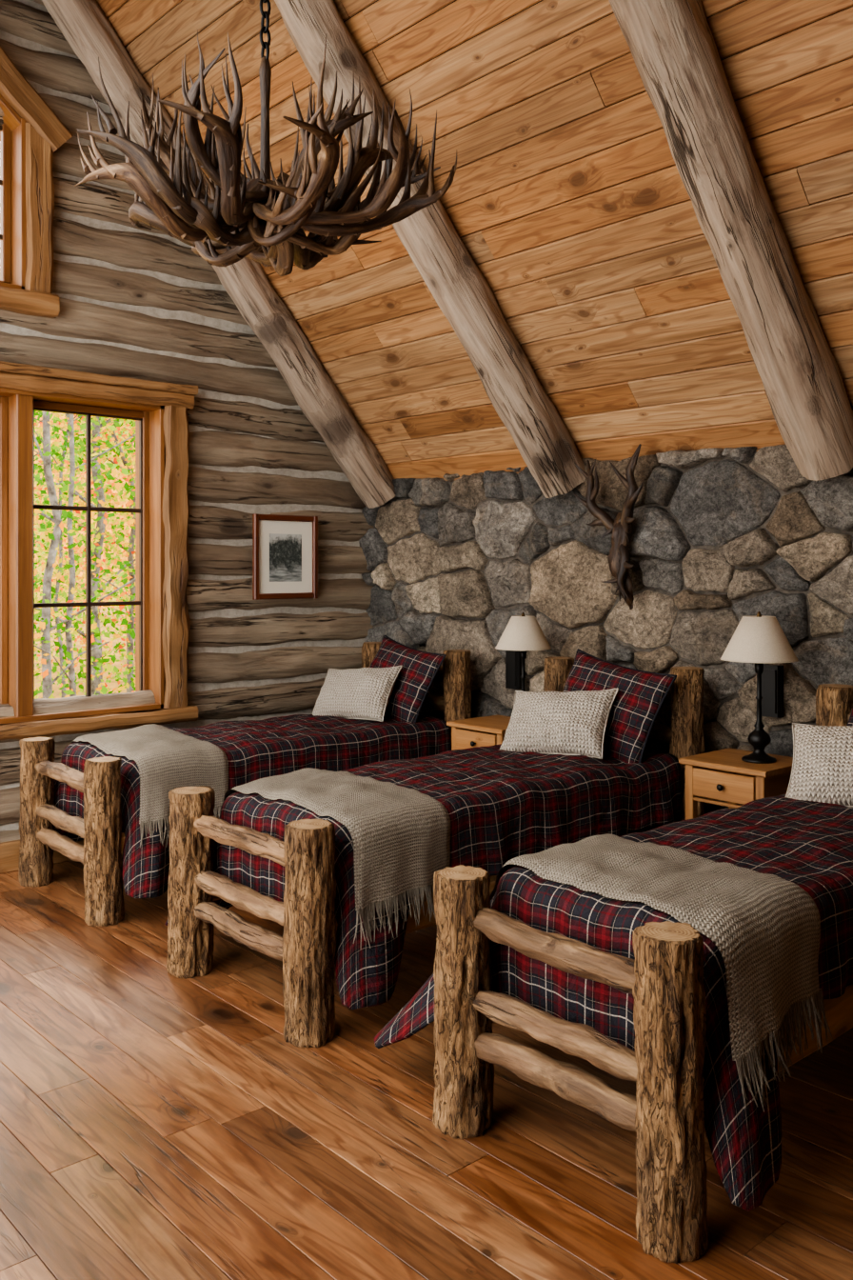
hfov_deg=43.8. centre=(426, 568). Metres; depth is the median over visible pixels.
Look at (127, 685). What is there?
autumn tree
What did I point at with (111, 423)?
autumn tree
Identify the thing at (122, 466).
autumn tree
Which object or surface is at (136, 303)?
wall
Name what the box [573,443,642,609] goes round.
antler mount
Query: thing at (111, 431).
autumn tree
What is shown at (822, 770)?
knit pillow
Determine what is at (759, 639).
table lamp
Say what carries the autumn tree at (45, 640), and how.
on the ground
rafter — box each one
[41,0,395,508]
[274,0,585,498]
[608,0,852,480]
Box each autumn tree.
[34,410,135,693]
[34,410,135,698]
[34,411,135,694]
[34,411,135,698]
[34,411,135,698]
[34,412,135,663]
[34,412,135,676]
[34,413,135,691]
[34,415,135,691]
[34,416,135,695]
[34,417,135,653]
[35,423,135,669]
[43,414,135,694]
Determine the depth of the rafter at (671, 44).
4.51 m
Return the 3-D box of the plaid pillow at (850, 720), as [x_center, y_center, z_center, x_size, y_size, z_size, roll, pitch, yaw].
[2.069,0.750,4.455,0.295,0.584,0.827,0,0,-35]
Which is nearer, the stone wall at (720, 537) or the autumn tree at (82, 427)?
the stone wall at (720, 537)
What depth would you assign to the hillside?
26.38 m
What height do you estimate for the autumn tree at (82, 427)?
9.146 m
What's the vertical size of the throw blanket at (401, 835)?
0.510 m
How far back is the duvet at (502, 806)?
4.68 m
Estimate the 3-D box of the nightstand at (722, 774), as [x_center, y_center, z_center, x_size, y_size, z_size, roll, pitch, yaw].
[1.556,1.340,5.177,0.469,0.820,0.470,0,0,-42]
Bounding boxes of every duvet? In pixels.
[54,714,451,898]
[164,744,681,1009]
[373,793,852,1211]
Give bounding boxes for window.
[0,45,72,318]
[0,360,198,739]
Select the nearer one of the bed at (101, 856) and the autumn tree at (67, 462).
the bed at (101, 856)
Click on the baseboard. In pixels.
(10, 850)
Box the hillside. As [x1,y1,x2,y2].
[34,411,135,613]
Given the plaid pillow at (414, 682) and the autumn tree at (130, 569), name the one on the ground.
the autumn tree at (130, 569)
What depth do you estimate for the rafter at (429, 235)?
5.78 m
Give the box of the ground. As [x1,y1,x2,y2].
[34,607,135,699]
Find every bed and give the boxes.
[18,641,471,926]
[166,656,705,1047]
[432,683,852,1263]
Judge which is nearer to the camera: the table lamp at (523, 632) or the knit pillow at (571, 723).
the knit pillow at (571, 723)
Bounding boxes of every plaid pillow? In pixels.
[369,635,446,722]
[562,648,677,763]
[846,707,852,725]
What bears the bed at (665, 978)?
on the floor
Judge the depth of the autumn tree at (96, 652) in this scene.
13.58 m
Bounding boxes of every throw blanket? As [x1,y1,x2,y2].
[70,723,228,848]
[223,767,450,948]
[489,833,833,1111]
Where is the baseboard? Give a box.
[0,839,84,873]
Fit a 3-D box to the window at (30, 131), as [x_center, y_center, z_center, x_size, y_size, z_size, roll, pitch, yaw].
[-2.769,-2.317,5.962,1.472,1.671,0.412,0,0,-42]
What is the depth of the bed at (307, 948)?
4.29 m
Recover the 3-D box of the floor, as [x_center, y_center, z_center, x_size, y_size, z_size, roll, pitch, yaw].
[-0.096,1.810,3.128,6.618,0.121,8.000,0,0,-42]
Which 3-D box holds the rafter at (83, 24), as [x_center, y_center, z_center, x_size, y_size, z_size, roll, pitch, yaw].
[-1.468,-2.334,6.750,3.305,3.795,0.312,0,0,-42]
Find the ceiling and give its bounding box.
[95,0,852,480]
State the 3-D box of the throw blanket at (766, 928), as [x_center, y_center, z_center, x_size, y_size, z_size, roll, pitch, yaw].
[0.686,1.177,3.355,0.612,0.514,1.130,0,0,-42]
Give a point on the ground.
(113, 684)
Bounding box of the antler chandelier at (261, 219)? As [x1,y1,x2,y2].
[74,0,457,276]
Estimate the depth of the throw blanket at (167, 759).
5.56 m
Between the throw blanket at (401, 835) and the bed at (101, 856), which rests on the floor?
the bed at (101, 856)
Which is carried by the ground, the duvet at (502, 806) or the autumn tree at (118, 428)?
the autumn tree at (118, 428)
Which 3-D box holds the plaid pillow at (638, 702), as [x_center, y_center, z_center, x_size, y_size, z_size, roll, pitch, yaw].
[0.965,0.750,5.700,0.292,0.584,0.810,0,0,-31]
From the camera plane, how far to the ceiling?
5.35 m
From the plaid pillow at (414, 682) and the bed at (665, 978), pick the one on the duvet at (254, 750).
the plaid pillow at (414, 682)
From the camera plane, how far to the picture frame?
7.35 m
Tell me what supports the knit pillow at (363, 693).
on the duvet at (254, 750)
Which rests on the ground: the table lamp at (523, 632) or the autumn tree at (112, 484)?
the autumn tree at (112, 484)
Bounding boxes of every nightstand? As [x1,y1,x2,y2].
[446,714,510,750]
[679,747,793,819]
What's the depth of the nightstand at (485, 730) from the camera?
6.35 m
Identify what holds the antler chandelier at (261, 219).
hanging from the ceiling
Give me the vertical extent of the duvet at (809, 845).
0.694 m
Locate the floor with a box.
[0,860,852,1279]
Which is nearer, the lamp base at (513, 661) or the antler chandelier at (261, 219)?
the antler chandelier at (261, 219)
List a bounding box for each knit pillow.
[311,665,402,721]
[500,688,619,759]
[785,722,852,806]
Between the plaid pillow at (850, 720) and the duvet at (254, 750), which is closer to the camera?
the plaid pillow at (850, 720)
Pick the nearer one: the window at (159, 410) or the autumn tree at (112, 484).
the window at (159, 410)
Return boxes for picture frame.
[252,513,318,599]
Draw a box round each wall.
[0,0,373,842]
[359,444,852,814]
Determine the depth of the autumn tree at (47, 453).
12.16 m
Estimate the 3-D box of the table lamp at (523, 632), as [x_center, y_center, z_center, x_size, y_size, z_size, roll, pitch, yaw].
[0.579,0.595,6.355,0.337,0.669,0.337,0,0,-42]
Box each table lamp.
[495,612,551,691]
[720,611,799,763]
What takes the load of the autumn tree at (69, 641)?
on the ground

